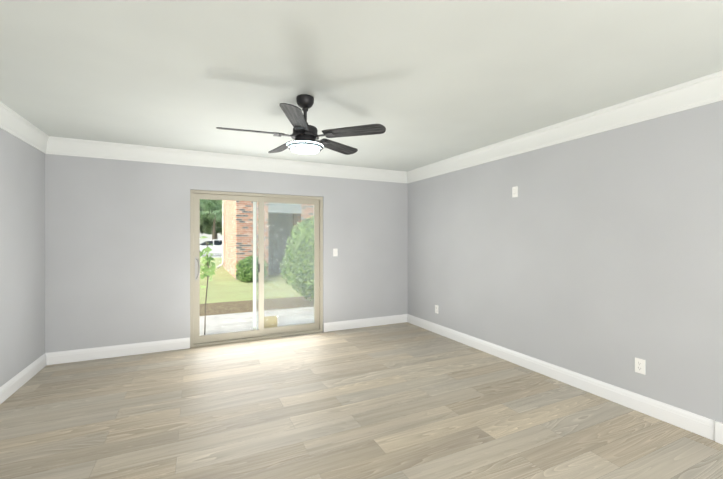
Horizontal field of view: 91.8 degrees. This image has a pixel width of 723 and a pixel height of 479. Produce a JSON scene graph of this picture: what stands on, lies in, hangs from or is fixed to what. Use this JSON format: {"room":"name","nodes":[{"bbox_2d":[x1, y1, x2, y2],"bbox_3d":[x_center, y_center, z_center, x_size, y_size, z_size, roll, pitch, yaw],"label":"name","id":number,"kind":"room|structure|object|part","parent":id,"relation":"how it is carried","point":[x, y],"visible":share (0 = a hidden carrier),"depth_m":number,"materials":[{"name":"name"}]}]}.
{"room":"empty living room","nodes":[
{"label":"empty living room","id":0,"kind":"room"},
{"bbox_2d":[0,128,44,386],"bbox_3d":[-1.977,0.124,0.522,0.150,2.520,7.324,0,0,-26],"label":"wall","id":1,"kind":"structure","parent":0,"point":[22,255],"depth_m":3.33,"materials":[{"name":"grey paint"}]},
{"bbox_2d":[0,353,47,403],"bbox_3d":[-1.901,1.316,0.557,0.019,0.135,7.324,0,0,-26],"label":"baseboard","id":2,"kind":"structure","parent":1,"relation":"attached to","point":[10,387],"depth_m":3.31,"materials":[{"name":"white wood"}]},
{"bbox_2d":[0,101,51,153],"bbox_3d":[-1.888,-1.042,0.566,0.048,0.188,7.324,0,0,-26],"label":"crown molding","id":3,"kind":"structure","parent":1,"relation":"attached to","point":[11,122],"depth_m":3.32,"materials":[{"name":"white wood"}]},
{"bbox_2d":[45,154,407,352],"bbox_3d":[-1.388,0.127,4.945,5.026,2.520,0.150,0,0,-26],"label":"wall","id":4,"kind":"structure","parent":0,"point":[117,252],"depth_m":4.31,"materials":[{"name":"grey paint"}]},
{"bbox_2d":[48,337,189,364],"bbox_3d":[-2.824,1.318,4.165,1.403,0.135,0.019,0,0,-26],"label":"baseboard","id":5,"kind":"structure","parent":4,"relation":"attached to","point":[69,356],"depth_m":4.13,"materials":[{"name":"white wood"}]},
{"bbox_2d":[52,136,407,182],"bbox_3d":[-1.352,-1.039,4.853,4.590,0.188,0.048,0,0,-26],"label":"crown molding","id":6,"kind":"structure","parent":4,"relation":"attached to","point":[60,145],"depth_m":4.57,"materials":[{"name":"white wood"}]},
{"bbox_2d":[190,190,322,346],"bbox_3d":[-1.406,0.373,4.918,1.795,2.028,0.139,0,0,-26],"label":"sliding door","id":7,"kind":"structure","parent":4,"relation":"attached to","point":[197,339],"depth_m":4.93,"materials":[{"name":"beige plastic"}]},
{"bbox_2d":[333,249,337,255],"bbox_3d":[-0.397,0.198,5.327,0.072,0.118,0.014,0,0,-26],"label":"light switch","id":8,"kind":"object","parent":4,"relation":"attached to","point":[335,252],"visible":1,"depth_m":5.33,"materials":[{"name":"white plastic"}]},
{"bbox_2d":[324,314,407,331],"bbox_3d":[0.088,1.319,5.556,1.444,0.135,0.019,0,0,-26],"label":"baseboard","id":9,"kind":"structure","parent":4,"relation":"attached to","point":[385,320],"depth_m":5.53,"materials":[{"name":"white wood"}]},
{"bbox_2d":[0,322,722,478],"bbox_3d":[0.223,1.410,1.572,5.026,0.050,7.624,0,0,-26],"label":"floor","id":10,"kind":"structure","parent":0,"point":[405,400],"depth_m":2.68,"materials":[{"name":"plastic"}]},
{"bbox_2d":[0,0,722,171],"bbox_3d":[0.223,-1.195,1.574,5.026,0.120,7.624,0,0,-26],"label":"ceiling","id":11,"kind":"structure","parent":0,"point":[425,82],"depth_m":2.30,"materials":[{"name":"paint"}]},
{"bbox_2d":[216,94,385,154],"bbox_3d":[-0.490,-0.915,2.803,1.243,0.437,1.255,0,0,-26],"label":"fan","id":12,"kind":"object","parent":11,"relation":"hanging from","point":[304,136],"visible":1,"depth_m":2.71,"materials":[{"name":"black metal"}]},
{"bbox_3d":[-0.841,-0.825,2.667,0.495,0.006,0.140,0,13,-18],"label":"fan blade","id":13,"kind":"part","parent":12,"relation":"part of","materials":[{"name":"grey wood"}]},
{"bbox_3d":[-0.695,-0.825,3.129,0.140,0.006,0.495,-16,9,-35],"label":"fan blade","id":14,"kind":"part","parent":12,"relation":"part of","materials":[{"name":"grey wood"}]},
{"bbox_3d":[-0.447,-0.826,2.384,0.140,0.006,0.495,13,0,0],"label":"fan blade","id":15,"kind":"part","parent":12,"relation":"part of","materials":[{"name":"grey wood"}]},
{"bbox_3d":[-0.210,-0.825,3.132,0.140,0.006,0.495,-16,-9,35],"label":"fan blade","id":16,"kind":"part","parent":12,"relation":"part of","materials":[{"name":"grey wood"}]},
{"label":"fan blade","id":17,"kind":"part","parent":12,"relation":"part of","materials":[{"name":"black wood"}]},
{"bbox_2d":[408,100,722,422],"bbox_3d":[2.423,0.126,2.623,0.150,2.520,7.324,0,0,-26],"label":"wall","id":18,"kind":"structure","parent":0,"point":[598,256],"depth_m":3.12,"materials":[{"name":"grey paint"}]},
{"bbox_2d":[512,186,517,197],"bbox_3d":[1.717,-0.532,3.916,0.009,0.118,0.072,0,0,-26],"label":"electrical outlet","id":19,"kind":"object","parent":18,"relation":"attached to","point":[514,191],"visible":1,"depth_m":3.91,"materials":[{"name":"white plastic"}]},
{"bbox_2d":[408,314,722,444],"bbox_3d":[2.344,1.315,2.585,0.026,0.139,7.324,0,0,-26],"label":"baseboard","id":20,"kind":"structure","parent":18,"relation":"attached to","point":[687,420],"depth_m":3.10,"materials":[{"name":"white wood"}]},
{"bbox_2d":[408,70,722,182],"bbox_3d":[2.334,-1.040,2.582,0.048,0.188,7.324,0,0,-26],"label":"crown molding","id":21,"kind":"structure","parent":18,"relation":"attached to","point":[702,91],"depth_m":3.10,"materials":[{"name":"white wood"}]},
{"bbox_2d":[635,357,644,374],"bbox_3d":[2.241,1.019,2.818,0.009,0.118,0.072,0,0,-26],"label":"electrical outlet","id":22,"kind":"object","parent":18,"relation":"attached to","point":[639,365],"visible":1,"depth_m":2.81,"materials":[{"name":"white plastic"}]},
{"label":"outside","id":23,"kind":"structure","parent":0,"visible":0},
{"bbox_2d":[200,253,313,335],"bbox_3d":[-31.358,1.596,65.420,160.000,0.270,134.826,0,0,-26],"label":"ground","id":24,"kind":"structure","parent":23,"point":[225,322],"depth_m":8.04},
{"bbox_2d":[200,236,216,334],"bbox_3d":[-2.320,0.718,5.235,0.275,1.539,0.409,0,0,-26],"label":"tree","id":25,"kind":"object","parent":24,"relation":"on","point":[208,271],"depth_m":5.18,"materials":[{"name":"green plant"}]},
{"bbox_2d":[200,239,221,252],"bbox_3d":[-13.624,0.742,32.236,4.400,1.500,1.816,0,0,-26],"label":"car","id":26,"kind":"object","parent":24,"relation":"on","point":[217,245],"depth_m":31.47,"materials":[{"name":"white metal"}]},
{"bbox_2d":[200,200,221,238],"bbox_3d":[-19.520,-2.403,46.231,9.964,7.876,9.497,0,0,-26],"label":"tree","id":27,"kind":"object","parent":24,"relation":"on","point":[205,227],"depth_m":43.06,"materials":[{"name":"green plant"}]},
{"bbox_2d":[200,199,221,239],"bbox_3d":[-16.920,-1.860,40.809,4.620,6.775,4.987,0,0,-26],"label":"tree","id":28,"kind":"object","parent":24,"relation":"on","point":[217,208],"depth_m":39.84,"materials":[{"name":"green plant"}]},
{"bbox_2d":[235,255,267,281],"bbox_3d":[-3.897,1.023,12.440,1.140,0.956,1.083,0,0,-26],"label":"bush","id":29,"kind":"object","parent":24,"relation":"on","point":[245,264],"depth_m":12.09,"materials":[{"name":"green plant"}]},
{"bbox_2d":[216,200,313,278],"bbox_3d":[-1.801,-1.778,18.004,10.231,6.550,7.100,0,0,-26],"label":"building","id":30,"kind":"structure","parent":24,"relation":"on","point":[242,223],"depth_m":14.23,"materials":[{"name":"red"}]},
{"bbox_2d":[264,316,276,327],"bbox_3d":[-1.326,1.269,5.094,0.200,0.300,0.043,0,0,-26],"label":"cardboard","id":31,"kind":"object","parent":24,"relation":"on","point":[269,323],"depth_m":5.09,"materials":[{"name":"beige cardboard"}]},
{"bbox_2d":[280,216,313,302],"bbox_3d":[-0.835,0.383,8.093,2.070,2.190,2.005,0,0,-26],"label":"bush","id":32,"kind":"object","parent":24,"relation":"on","point":[308,262],"depth_m":7.53,"materials":[{"name":"green plant"}]}
]}

